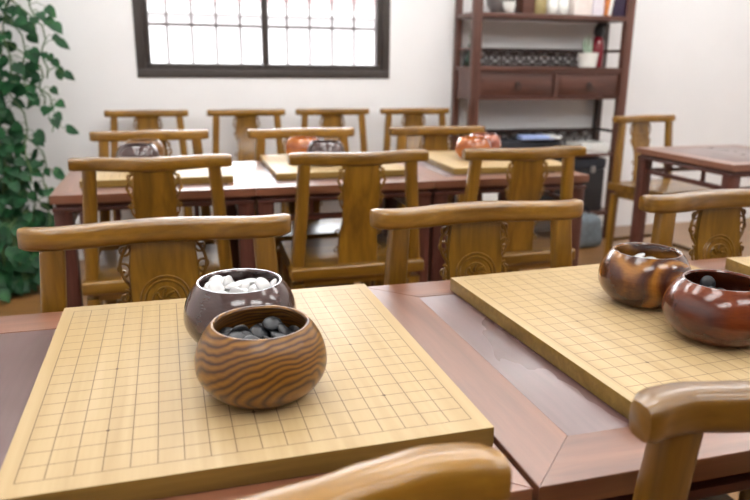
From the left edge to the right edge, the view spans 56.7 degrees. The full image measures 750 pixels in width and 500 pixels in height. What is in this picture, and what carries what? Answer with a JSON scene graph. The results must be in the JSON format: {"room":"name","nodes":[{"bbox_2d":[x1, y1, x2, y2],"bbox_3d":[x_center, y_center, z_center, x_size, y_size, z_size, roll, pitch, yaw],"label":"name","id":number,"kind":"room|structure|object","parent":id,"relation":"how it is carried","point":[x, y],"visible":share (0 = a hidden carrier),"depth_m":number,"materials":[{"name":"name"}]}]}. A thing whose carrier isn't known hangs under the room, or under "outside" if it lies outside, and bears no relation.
{"room":"games hall","nodes":[
{"label":"games hall","id":0,"kind":"room"},
{"bbox_2d":[0,0,749,259],"bbox_3d":[0.505,-1.441,4.164,6.600,2.750,0.200,-4,16,-16],"label":"wall","id":1,"kind":"structure","parent":0,"point":[690,60],"depth_m":4.09,"materials":[{"name":"white paint"}]},
{"bbox_2d":[149,0,260,63],"bbox_3d":[-0.955,-1.233,3.928,0.605,0.343,0.076,-4,16,-16],"label":"lattice","id":2,"kind":"object","parent":1,"relation":"in","point":[191,24],"depth_m":3.94,"materials":[{"name":"black metal"}]},
{"bbox_2d":[132,0,389,78],"bbox_3d":[-0.589,-1.444,3.757,1.393,0.998,0.070,-4,16,-16],"label":"window","id":3,"kind":"structure","parent":1,"relation":"in","point":[145,68],"depth_m":3.83,"materials":[{"name":"brown metal"}]},
{"bbox_2d":[268,0,375,64],"bbox_3d":[-0.313,-1.288,4.107,0.641,0.370,0.076,-4,16,-16],"label":"lattice","id":4,"kind":"object","parent":1,"relation":"in","point":[309,27],"depth_m":4.13,"materials":[{"name":"black metal"}]},
{"bbox_2d":[0,218,749,499],"bbox_3d":[1.513,0.855,1.153,6.700,0.100,7.600,-4,16,-16],"label":"floor","id":5,"kind":"structure","parent":0,"point":[27,303],"depth_m":4.01,"materials":[{"name":"brown wood"}]},
{"bbox_2d":[0,0,79,302],"bbox_3d":[-1.801,-0.928,3.059,0.834,2.288,0.614,-8,17,-28],"label":"climbing plant","id":6,"kind":"object","parent":5,"relation":"on","point":[19,269],"visible":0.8,"depth_m":3.19,"materials":[{"name":"green plant"}]},
{"bbox_2d":[104,110,192,220],"bbox_3d":[-1.150,-0.298,3.578,0.418,0.814,0.385,-4,16,-16],"label":"wooden chair","id":7,"kind":"object","parent":5,"relation":"on","point":[146,119],"visible":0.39,"depth_m":3.63,"materials":[{"name":"brown wood"}]},
{"bbox_2d":[68,154,233,305],"bbox_3d":[-0.645,0.102,2.112,0.418,0.814,0.385,-4,16,-16],"label":"wooden chair","id":8,"kind":"object","parent":5,"relation":"on","point":[154,192],"visible":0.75,"depth_m":1.89,"materials":[{"name":"brown wood"}]},
{"bbox_2d":[89,129,214,304],"bbox_3d":[-0.784,-0.008,2.515,0.418,0.814,0.385,-4,16,-17],"label":"wooden chair","id":9,"kind":"object","parent":5,"relation":"on","point":[103,139],"visible":0.21,"depth_m":2.55,"materials":[{"name":"brown wood"}]},
{"bbox_2d":[49,161,255,307],"bbox_3d":[-0.709,0.098,2.343,0.563,0.700,0.588,-4,16,-16],"label":"table","id":10,"kind":"object","parent":5,"relation":"on","point":[66,197],"visible":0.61,"depth_m":2.02,"materials":[{"name":"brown wood"}]},
{"bbox_2d":[79,167,233,187],"bbox_3d":[-0.713,-0.262,2.292,0.441,0.022,0.468,-4,16,-16],"label":"board","id":11,"kind":"object","parent":10,"relation":"on","point":[192,176],"visible":0.43,"depth_m":2.11,"materials":[{"name":"beige wood"}]},
{"bbox_2d":[116,143,159,156],"bbox_3d":[-0.759,-0.297,2.225,0.135,0.080,0.135,-7,17,-25],"label":"bowl","id":12,"kind":"object","parent":11,"relation":"on","point":[130,149],"visible":0.53,"depth_m":2.17,"materials":[{"name":"grey ceramic"}]},
{"bbox_2d":[125,138,164,156],"bbox_3d":[-0.784,-0.334,2.361,0.135,0.080,0.135,-11,19,-37],"label":"bowl","id":13,"kind":"object","parent":11,"relation":"on","point":[156,142],"visible":0.22,"depth_m":2.34,"materials":[{"name":"brown wood"}]},
{"bbox_2d":[16,213,290,312],"bbox_3d":[-0.303,0.383,1.080,0.418,0.814,0.385,-4,16,-17],"label":"wooden chair","id":14,"kind":"object","parent":5,"relation":"on","point":[164,262],"visible":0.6,"depth_m":1.13,"materials":[{"name":"brown wood"}]},
{"bbox_2d":[207,109,288,255],"bbox_3d":[-0.656,-0.329,3.714,0.418,0.814,0.385,-4,16,-16],"label":"wooden chair","id":15,"kind":"object","parent":5,"relation":"on","point":[246,119],"visible":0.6,"depth_m":3.78,"materials":[{"name":"brown wood"}]},
{"bbox_2d":[0,311,532,499],"bbox_3d":[-0.257,0.495,0.887,0.648,0.700,0.588,-4,16,-16],"label":"table","id":16,"kind":"object","parent":5,"relation":"on","point":[25,340],"visible":0.02,"depth_m":0.80,"materials":[{"name":"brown wood"}]},
{"bbox_2d":[0,284,493,499],"bbox_3d":[-0.162,0.137,0.830,0.441,0.022,0.468,-4,16,-16],"label":"board","id":17,"kind":"object","parent":16,"relation":"on","point":[117,407],"visible":0.92,"depth_m":0.69,"materials":[{"name":"beige wood"}]},
{"bbox_2d":[183,268,296,342],"bbox_3d":[-0.165,0.076,0.856,0.137,0.082,0.137,5,16,17],"label":"bowl","id":18,"kind":"object","parent":17,"relation":"on","point":[201,306],"visible":0.55,"depth_m":0.81,"materials":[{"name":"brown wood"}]},
{"bbox_2d":[208,275,223,283],"bbox_3d":[-0.197,0.040,0.865,0.019,0.014,0.019,-11,19,-36],"label":"stone","id":19,"kind":"object","parent":18,"relation":"in","point":[219,278],"visible":0.39,"depth_m":0.86,"materials":[{"name":"white stone"}]},
{"bbox_2d":[208,281,224,291],"bbox_3d":[-0.191,0.047,0.836,0.021,0.018,0.014,-14,21,-43],"label":"stone","id":20,"kind":"object","parent":18,"relation":"in","point":[216,286],"visible":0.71,"depth_m":0.83,"materials":[{"name":"white stone"}]},
{"bbox_2d":[223,275,232,290],"bbox_3d":[-0.182,0.042,0.862,0.009,0.021,0.021,6,16,21],"label":"stone","id":21,"kind":"object","parent":18,"relation":"in","point":[228,279],"visible":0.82,"depth_m":0.86,"materials":[{"name":"white stone"}]},
{"bbox_2d":[225,282,241,289],"bbox_3d":[-0.173,0.044,0.847,0.021,0.009,0.021,4,16,14],"label":"stone","id":22,"kind":"object","parent":18,"relation":"in","point":[229,286],"visible":0.72,"depth_m":0.84,"materials":[{"name":"white stone"}]},
{"bbox_2d":[229,287,244,292],"bbox_3d":[-0.163,0.053,0.825,0.021,0.020,0.010,4,15,11],"label":"stone","id":23,"kind":"object","parent":18,"relation":"in","point":[234,289],"visible":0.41,"depth_m":0.82,"materials":[{"name":"white stone"}]},
{"bbox_2d":[236,280,249,288],"bbox_3d":[-0.166,0.044,0.863,0.021,0.011,0.020,3,15,8],"label":"stone","id":24,"kind":"object","parent":18,"relation":"in","point":[245,284],"visible":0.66,"depth_m":0.86,"materials":[{"name":"white stone"}]},
{"bbox_2d":[244,278,255,284],"bbox_3d":[-0.159,0.040,0.884,0.021,0.009,0.021,-12,19,-38],"label":"stone","id":25,"kind":"object","parent":18,"relation":"in","point":[251,281],"visible":0.67,"depth_m":0.88,"materials":[{"name":"white stone"}]},
{"bbox_2d":[248,284,258,291],"bbox_3d":[-0.148,0.048,0.852,0.020,0.013,0.019,4,15,12],"label":"stone","id":26,"kind":"object","parent":18,"relation":"in","point":[252,287],"visible":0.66,"depth_m":0.85,"materials":[{"name":"white stone"}]},
{"bbox_2d":[255,277,270,289],"bbox_3d":[-0.137,0.042,0.846,0.017,0.015,0.021,10,18,33],"label":"stone","id":27,"kind":"object","parent":18,"relation":"in","point":[261,283],"visible":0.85,"depth_m":0.84,"materials":[{"name":"white stone"}]},
{"bbox_2d":[270,278,276,286],"bbox_3d":[-0.128,0.045,0.861,0.014,0.018,0.021,-2,15,-9],"label":"stone","id":28,"kind":"object","parent":18,"relation":"in","point":[273,282],"visible":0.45,"depth_m":0.85,"materials":[{"name":"white stone"}]},
{"bbox_2d":[195,305,326,409],"bbox_3d":[-0.119,0.112,0.727,0.136,0.080,0.136,-5,16,-18],"label":"bowl","id":29,"kind":"object","parent":17,"relation":"on","point":[268,373],"visible":0.96,"depth_m":0.68,"materials":[{"name":"brown wood"}]},
{"bbox_2d":[218,327,232,333],"bbox_3d":[-0.158,0.093,0.746,0.022,0.019,0.013,-3,16,-15],"label":"stone","id":30,"kind":"object","parent":29,"relation":"in","point":[226,330],"visible":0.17,"depth_m":0.74,"materials":[{"name":"stone"}]},
{"bbox_2d":[226,331,244,338],"bbox_3d":[-0.145,0.092,0.717,0.021,0.011,0.020,7,16,24],"label":"stone","id":31,"kind":"object","parent":29,"relation":"in","point":[236,334],"visible":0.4,"depth_m":0.72,"materials":[{"name":"stone"}]},
{"bbox_2d":[230,325,247,332],"bbox_3d":[-0.145,0.088,0.739,0.022,0.020,0.012,-8,17,-30],"label":"stone","id":32,"kind":"object","parent":29,"relation":"in","point":[239,328],"visible":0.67,"depth_m":0.73,"materials":[{"name":"stone"}]},
{"bbox_2d":[240,331,252,335],"bbox_3d":[-0.136,0.095,0.730,0.022,0.017,0.015,-11,19,-37],"label":"stone","id":33,"kind":"object","parent":29,"relation":"in","point":[246,333],"visible":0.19,"depth_m":0.73,"materials":[{"name":"stone"}]},
{"bbox_2d":[243,335,258,338],"bbox_3d":[-0.126,0.096,0.703,0.019,0.015,0.019,11,18,35],"label":"stone","id":34,"kind":"object","parent":29,"relation":"in","point":[248,336],"visible":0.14,"depth_m":0.70,"materials":[{"name":"stone"}]},
{"bbox_2d":[250,325,268,338],"bbox_3d":[-0.125,0.089,0.748,0.019,0.012,0.021,10,17,30],"label":"stone","id":35,"kind":"object","parent":29,"relation":"in","point":[256,330],"visible":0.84,"depth_m":0.74,"materials":[{"name":"stone"}]},
{"bbox_2d":[262,316,281,330],"bbox_3d":[-0.112,0.080,0.753,0.021,0.011,0.020,-4,16,-16],"label":"stone","id":36,"kind":"object","parent":29,"relation":"in","point":[271,323],"visible":1,"depth_m":0.75,"materials":[{"name":"stone"}]},
{"bbox_2d":[270,331,278,337],"bbox_3d":[-0.102,0.094,0.743,0.020,0.014,0.020,13,19,38],"label":"stone","id":37,"kind":"object","parent":29,"relation":"in","point":[272,333],"visible":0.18,"depth_m":0.74,"materials":[{"name":"stone"}]},
{"bbox_2d":[274,333,284,337],"bbox_3d":[-0.095,0.093,0.719,0.019,0.012,0.021,1,15,0],"label":"stone","id":38,"kind":"object","parent":29,"relation":"in","point":[276,334],"visible":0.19,"depth_m":0.72,"materials":[{"name":"stone"}]},
{"bbox_2d":[278,324,291,334],"bbox_3d":[-0.096,0.088,0.743,0.017,0.016,0.021,0,15,-3],"label":"stone","id":39,"kind":"object","parent":29,"relation":"in","point":[283,329],"visible":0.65,"depth_m":0.74,"materials":[{"name":"stone"}]},
{"bbox_2d":[289,325,299,331],"bbox_3d":[-0.089,0.093,0.766,0.022,0.021,0.008,10,18,32],"label":"stone","id":40,"kind":"object","parent":29,"relation":"in","point":[294,328],"visible":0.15,"depth_m":0.76,"materials":[{"name":"stone"}]},
{"bbox_2d":[247,127,370,288],"bbox_3d":[-0.243,-0.041,2.659,0.418,0.814,0.385,-4,16,-17],"label":"wooden chair","id":41,"kind":"object","parent":5,"relation":"on","point":[316,228],"visible":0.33,"depth_m":2.65,"materials":[{"name":"brown wood"}]},
{"bbox_2d":[296,108,369,212],"bbox_3d":[-0.196,-0.359,3.844,0.418,0.814,0.385,-4,16,-16],"label":"wooden chair","id":42,"kind":"object","parent":5,"relation":"on","point":[331,118],"visible":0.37,"depth_m":3.90,"materials":[{"name":"brown wood"}]},
{"bbox_2d":[237,161,433,285],"bbox_3d":[-0.168,0.062,2.497,0.563,0.700,0.588,-4,16,-16],"label":"table","id":43,"kind":"object","parent":5,"relation":"on","point":[269,190],"visible":0.36,"depth_m":2.18,"materials":[{"name":"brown wood"}]},
{"bbox_2d":[260,154,404,179],"bbox_3d":[-0.160,-0.302,2.461,0.441,0.022,0.468,-4,16,-15],"label":"board","id":44,"kind":"object","parent":43,"relation":"on","point":[277,165],"visible":0.47,"depth_m":2.29,"materials":[{"name":"beige wood"}]},
{"bbox_2d":[285,136,318,155],"bbox_3d":[-0.255,-0.363,2.489,0.135,0.080,0.135,-13,20,-41],"label":"bowl","id":45,"kind":"object","parent":44,"relation":"on","point":[295,144],"visible":0.51,"depth_m":2.43,"materials":[{"name":"orange wood"}]},
{"bbox_2d":[306,140,344,151],"bbox_3d":[-0.168,-0.331,2.373,0.135,0.080,0.135,-12,19,-38],"label":"bowl","id":46,"kind":"object","parent":44,"relation":"on","point":[315,145],"visible":0.47,"depth_m":2.32,"materials":[{"name":"grey ceramic"}]},
{"bbox_2d":[279,149,428,289],"bbox_3d":[-0.093,0.069,2.257,0.418,0.814,0.385,-4,16,-17],"label":"wooden chair","id":47,"kind":"object","parent":5,"relation":"on","point":[357,254],"visible":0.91,"depth_m":2.06,"materials":[{"name":"brown wood"}]},
{"bbox_2d":[236,443,511,499],"bbox_3d":[-0.163,0.500,0.650,0.418,0.814,0.385,-4,16,-16],"label":"wooden chair","id":48,"kind":"object","parent":5,"relation":"on","point":[451,471],"visible":1,"depth_m":0.44,"materials":[{"name":"brown wood"}]},
{"bbox_2d":[380,108,463,207],"bbox_3d":[0.270,-0.389,3.971,0.418,0.814,0.385,-4,16,-16],"label":"wooden chair","id":49,"kind":"object","parent":5,"relation":"on","point":[413,116],"visible":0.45,"depth_m":4.02,"materials":[{"name":"brown wood"}]},
{"bbox_2d":[389,125,507,279],"bbox_3d":[0.301,-0.077,2.814,0.418,0.814,0.385,-4,16,-17],"label":"wooden chair","id":50,"kind":"object","parent":5,"relation":"on","point":[435,137],"visible":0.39,"depth_m":2.87,"materials":[{"name":"brown wood"}]},
{"bbox_2d":[369,198,583,284],"bbox_3d":[0.234,0.346,1.239,0.418,0.814,0.385,-4,16,-16],"label":"wooden chair","id":51,"kind":"object","parent":5,"relation":"on","point":[474,247],"visible":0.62,"depth_m":1.29,"materials":[{"name":"brown wood"}]},
{"bbox_2d":[383,161,588,281],"bbox_3d":[0.374,0.026,2.651,0.563,0.700,0.588,-4,16,-16],"label":"table","id":52,"kind":"object","parent":5,"relation":"on","point":[446,183],"visible":0.25,"depth_m":2.31,"materials":[{"name":"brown wood"}]},
{"bbox_2d":[424,151,561,174],"bbox_3d":[0.422,-0.335,2.605,0.441,0.022,0.468,-3,16,-14],"label":"board","id":53,"kind":"object","parent":52,"relation":"on","point":[448,161],"visible":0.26,"depth_m":2.44,"materials":[{"name":"beige wood"}]},
{"bbox_2d":[455,136,491,158],"bbox_3d":[0.360,-0.373,2.548,0.135,0.080,0.135,-7,17,-26],"label":"bowl","id":54,"kind":"object","parent":53,"relation":"on","point":[464,142],"visible":0.56,"depth_m":2.50,"materials":[{"name":"orange wood"}]},
{"bbox_2d":[469,133,500,147],"bbox_3d":[0.420,-0.408,2.681,0.135,0.080,0.135,2,15,4],"label":"bowl","id":55,"kind":"object","parent":53,"relation":"on","point":[494,139],"visible":0.43,"depth_m":2.63,"materials":[{"name":"brown wood"}]},
{"bbox_2d":[445,145,585,271],"bbox_3d":[0.417,0.036,2.399,0.418,0.814,0.385,-4,16,-17],"label":"wooden chair","id":56,"kind":"object","parent":5,"relation":"on","point":[526,249],"visible":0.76,"depth_m":2.18,"materials":[{"name":"brown wood"}]},
{"bbox_2d":[450,0,636,237],"bbox_3d":[0.990,-0.985,4.156,1.022,1.884,0.286,-4,16,-16],"label":"display shelf","id":57,"kind":"object","parent":5,"relation":"on","point":[475,81],"visible":0.65,"depth_m":4.08,"materials":[{"name":"red wood"}]},
{"bbox_2d":[464,29,470,65],"bbox_3d":[0.547,-1.174,4.023,0.056,0.214,0.056,-4,16,-16],"label":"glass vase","id":58,"kind":"object","parent":57,"relation":"on","point":[465,60],"visible":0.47,"depth_m":4.03,"materials":[{"name":"glass"}]},
{"bbox_2d":[482,193,497,200],"bbox_3d":[0.654,-0.313,4.214,0.190,0.190,0.200,-4,16,-16],"label":"carton","id":59,"kind":"object","parent":57,"relation":"on","point":[486,196],"visible":0.03,"depth_m":4.11,"materials":[{"name":"white cardboard"}]},
{"bbox_2d":[486,0,514,12],"bbox_3d":[0.717,-1.402,3.979,0.170,0.100,0.170,-4,16,-16],"label":"bowl","id":60,"kind":"object","parent":57,"relation":"on","point":[493,5],"visible":0.5,"depth_m":3.93,"materials":[{"name":"grey ceramic"}]},
{"bbox_2d":[503,1,515,12],"bbox_3d":[0.749,-1.353,3.878,0.072,0.060,0.072,-4,16,-16],"label":"porcelain cup","id":61,"kind":"object","parent":57,"relation":"on","point":[508,6],"visible":0.91,"depth_m":3.85,"materials":[{"name":"white ceramic"}]},
{"bbox_2d":[514,0,534,13],"bbox_3d":[0.853,-1.404,3.955,0.075,0.120,0.100,-4,16,-16],"label":"wooden box","id":62,"kind":"object","parent":57,"relation":"on","point":[522,6],"visible":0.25,"depth_m":3.92,"materials":[{"name":"red wood"}]},
{"bbox_2d":[500,133,561,147],"bbox_3d":[0.889,-0.651,4.208,0.440,0.122,0.200,-4,16,-16],"label":"bag","id":63,"kind":"object","parent":57,"relation":"on","point":[512,141],"visible":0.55,"depth_m":4.13,"materials":[{"name":"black fabric"}]},
{"bbox_2d":[516,134,561,139],"bbox_3d":[0.980,-0.677,4.147,0.247,0.030,0.116,-1,15,-8],"label":"folded papers","id":64,"kind":"object","parent":63,"relation":"on","point":[529,136],"visible":1,"depth_m":4.10,"materials":[{"name":"blue paper"}]},
{"bbox_2d":[534,0,546,13],"bbox_3d":[0.936,-1.412,3.956,0.084,0.137,0.084,-4,16,-16],"label":"tin","id":65,"kind":"object","parent":57,"relation":"on","point":[540,5],"visible":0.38,"depth_m":3.93,"materials":[{"name":"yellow metal"}]},
{"bbox_2d":[546,0,557,13],"bbox_3d":[1.014,-1.407,3.976,0.066,0.118,0.066,-4,16,-16],"label":"lidded jar","id":66,"kind":"object","parent":57,"relation":"on","point":[552,5],"visible":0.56,"depth_m":3.96,"materials":[{"name":"white ceramic"}]},
{"bbox_2d":[557,0,568,14],"bbox_3d":[1.084,-1.412,3.996,0.066,0.118,0.066,-4,16,-16],"label":"lidded jar","id":67,"kind":"object","parent":57,"relation":"on","point":[563,5],"visible":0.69,"depth_m":3.97,"materials":[{"name":"white ceramic"}]},
{"bbox_2d":[540,156,605,210],"bbox_3d":[1.174,-0.419,4.359,0.468,0.329,0.236,-4,16,-16],"label":"case","id":68,"kind":"object","parent":57,"relation":"on","point":[594,167],"visible":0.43,"depth_m":4.29,"materials":[{"name":"black plastic"}]},
{"bbox_2d":[567,0,592,14],"bbox_3d":[1.180,-1.442,4.032,0.115,0.160,0.120,-4,16,-16],"label":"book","id":69,"kind":"object","parent":57,"relation":"on","point":[576,7],"visible":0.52,"depth_m":3.99,"materials":[{"name":"beige paper"}]},
{"bbox_2d":[577,35,598,67],"bbox_3d":[1.252,-1.166,4.075,0.124,0.185,0.124,-4,16,-16],"label":"potted succulent","id":70,"kind":"object","parent":57,"relation":"on","point":[587,59],"visible":1,"depth_m":4.05,"materials":[{"name":"white ceramic"}]},
{"bbox_2d":[586,149,607,152],"bbox_3d":[1.309,-0.619,4.296,0.200,0.022,0.160,-4,16,-16],"label":"book","id":71,"kind":"object","parent":57,"relation":"on","point":[600,150],"visible":0.25,"depth_m":4.23,"materials":[{"name":"paper"}]},
{"bbox_2d":[565,144,609,149],"bbox_3d":[1.313,-0.640,4.291,0.210,0.020,0.170,-5,16,-19],"label":"book","id":72,"kind":"object","parent":71,"relation":"on","point":[607,146],"visible":0.38,"depth_m":4.22,"materials":[{"name":"paper"}]},
{"bbox_2d":[566,140,607,146],"bbox_3d":[1.304,-0.659,4.283,0.195,0.020,0.155,-5,16,-21],"label":"book","id":73,"kind":"object","parent":72,"relation":"on","point":[585,143],"visible":0.89,"depth_m":4.24,"materials":[{"name":"paper"}]},
{"bbox_2d":[591,0,604,15],"bbox_3d":[1.276,-1.454,4.059,0.075,0.170,0.120,-4,16,-16],"label":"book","id":74,"kind":"object","parent":57,"relation":"on","point":[597,5],"visible":0.49,"depth_m":4.01,"materials":[{"name":"white paper"}]},
{"bbox_2d":[592,23,604,67],"bbox_3d":[1.358,-1.246,4.232,0.076,0.260,0.076,-4,16,-16],"label":"bottle","id":75,"kind":"object","parent":57,"relation":"on","point":[598,41],"visible":0.89,"depth_m":4.20,"materials":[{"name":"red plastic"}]},
{"bbox_2d":[603,0,613,15],"bbox_3d":[1.353,-1.472,4.070,0.053,0.201,0.142,-4,16,-16],"label":"book","id":76,"kind":"object","parent":57,"relation":"on","point":[608,5],"visible":0.43,"depth_m":4.02,"materials":[{"name":"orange paper"}]},
{"bbox_2d":[611,0,625,16],"bbox_3d":[1.413,-1.471,4.090,0.075,0.190,0.120,-4,16,-16],"label":"book","id":77,"kind":"object","parent":57,"relation":"on","point":[619,6],"visible":0.45,"depth_m":4.05,"materials":[{"name":"purple paper"}]},
{"bbox_2d":[368,280,749,499],"bbox_3d":[0.330,0.456,1.054,0.563,0.700,0.588,-4,16,-16],"label":"table","id":78,"kind":"object","parent":5,"relation":"on","point":[565,441],"visible":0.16,"depth_m":0.74,"materials":[{"name":"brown wood"}]},
{"bbox_2d":[450,264,749,419],"bbox_3d":[0.407,0.098,0.997,0.441,0.022,0.468,-4,16,-18],"label":"board","id":79,"kind":"object","parent":78,"relation":"on","point":[616,351],"visible":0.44,"depth_m":0.91,"materials":[{"name":"beige wood"}]},
{"bbox_2d":[598,242,691,308],"bbox_3d":[0.398,0.038,1.025,0.130,0.078,0.130,13,20,39],"label":"bowl","id":80,"kind":"object","parent":79,"relation":"on","point":[630,280],"visible":0.88,"depth_m":0.98,"materials":[{"name":"orange wood"}]},
{"bbox_2d":[662,269,749,347],"bbox_3d":[0.442,0.075,0.892,0.136,0.077,0.136,8,17,27],"label":"bowl","id":81,"kind":"object","parent":79,"relation":"on","point":[704,315],"visible":1,"depth_m":0.85,"materials":[{"name":"red wood"}]},
{"bbox_2d":[700,275,715,286],"bbox_3d":[0.443,0.045,0.924,0.022,0.021,0.010,0,15,-2],"label":"stone","id":82,"kind":"object","parent":81,"relation":"in","point":[707,281],"visible":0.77,"depth_m":0.92,"materials":[{"name":"stone"}]},
{"bbox_2d":[579,203,601,247],"bbox_3d":[1.242,-0.150,4.174,0.238,0.266,0.162,-7,17,-27],"label":"cloth bag","id":83,"kind":"object","parent":5,"relation":"on","point":[591,226],"visible":0.46,"depth_m":4.13,"materials":[{"name":"grey fabric"}]},
{"bbox_2d":[603,114,712,256],"bbox_3d":[1.465,-0.271,3.579,0.418,0.814,0.385,-6,17,-24],"label":"wooden chair","id":84,"kind":"object","parent":5,"relation":"on","point":[640,133],"visible":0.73,"depth_m":3.61,"materials":[{"name":"brown wood"}]},
{"bbox_2d":[629,380,749,499],"bbox_3d":[0.357,0.456,0.836,0.418,0.814,0.385,-4,16,-16],"label":"wooden chair","id":85,"kind":"object","parent":5,"relation":"on","point":[672,419],"visible":0.94,"depth_m":0.55,"materials":[{"name":"brown wood"}]},
{"bbox_2d":[629,145,749,241],"bbox_3d":[1.546,-0.075,3.074,0.563,0.700,0.588,-4,16,-16],"label":"table","id":86,"kind":"object","parent":5,"relation":"on","point":[732,162],"visible":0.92,"depth_m":3.02,"materials":[{"name":"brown wood"}]},
{"bbox_2d":[638,188,749,499],"bbox_3d":[0.772,0.309,1.395,0.418,0.814,0.385,-4,16,-16],"label":"wooden chair","id":87,"kind":"object","parent":5,"relation":"on","point":[717,233],"visible":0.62,"depth_m":1.44,"materials":[{"name":"brown wood"}]},
{"bbox_2d":[688,256,748,270],"bbox_3d":[0.872,0.420,1.208,0.563,0.700,0.588,-4,16,-16],"label":"table","id":88,"kind":"object","parent":5,"relation":"on","point":[717,263],"visible":0.02,"depth_m":1.32,"materials":[{"name":"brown wood"}]},
{"bbox_2d":[725,256,749,275],"bbox_3d":[0.910,0.074,1.104,0.441,0.022,0.468,-3,15,-12],"label":"board","id":89,"kind":"object","parent":88,"relation":"on","point":[734,264],"visible":1,"depth_m":1.25,"materials":[{"name":"beige wood"}]},
{"bbox_2d":[577,53,598,67],"bbox_3d":[1.251,-1.117,4.088,0.124,0.085,0.124,-4,16,-16],"label":"pot","id":90,"kind":"object","parent":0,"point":[585,60],"depth_m":4.05,"materials":[{"name":"white ceramic"}]},
{"label":"outside","id":91,"kind":"structure","parent":0,"visible":0},
{"bbox_3d":[-3.529,-2.009,12.182,60.000,0.100,17.000,-4,16,-16],"label":"ground","id":92,"kind":"structure","parent":91,"visible":0},
{"bbox_2d":[147,0,374,64],"bbox_3d":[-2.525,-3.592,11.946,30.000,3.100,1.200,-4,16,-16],"label":"window pane","id":93,"kind":"structure","parent":92,"relation":"on","point":[180,47],"depth_m":11.66,"materials":[{"name":"glass"}]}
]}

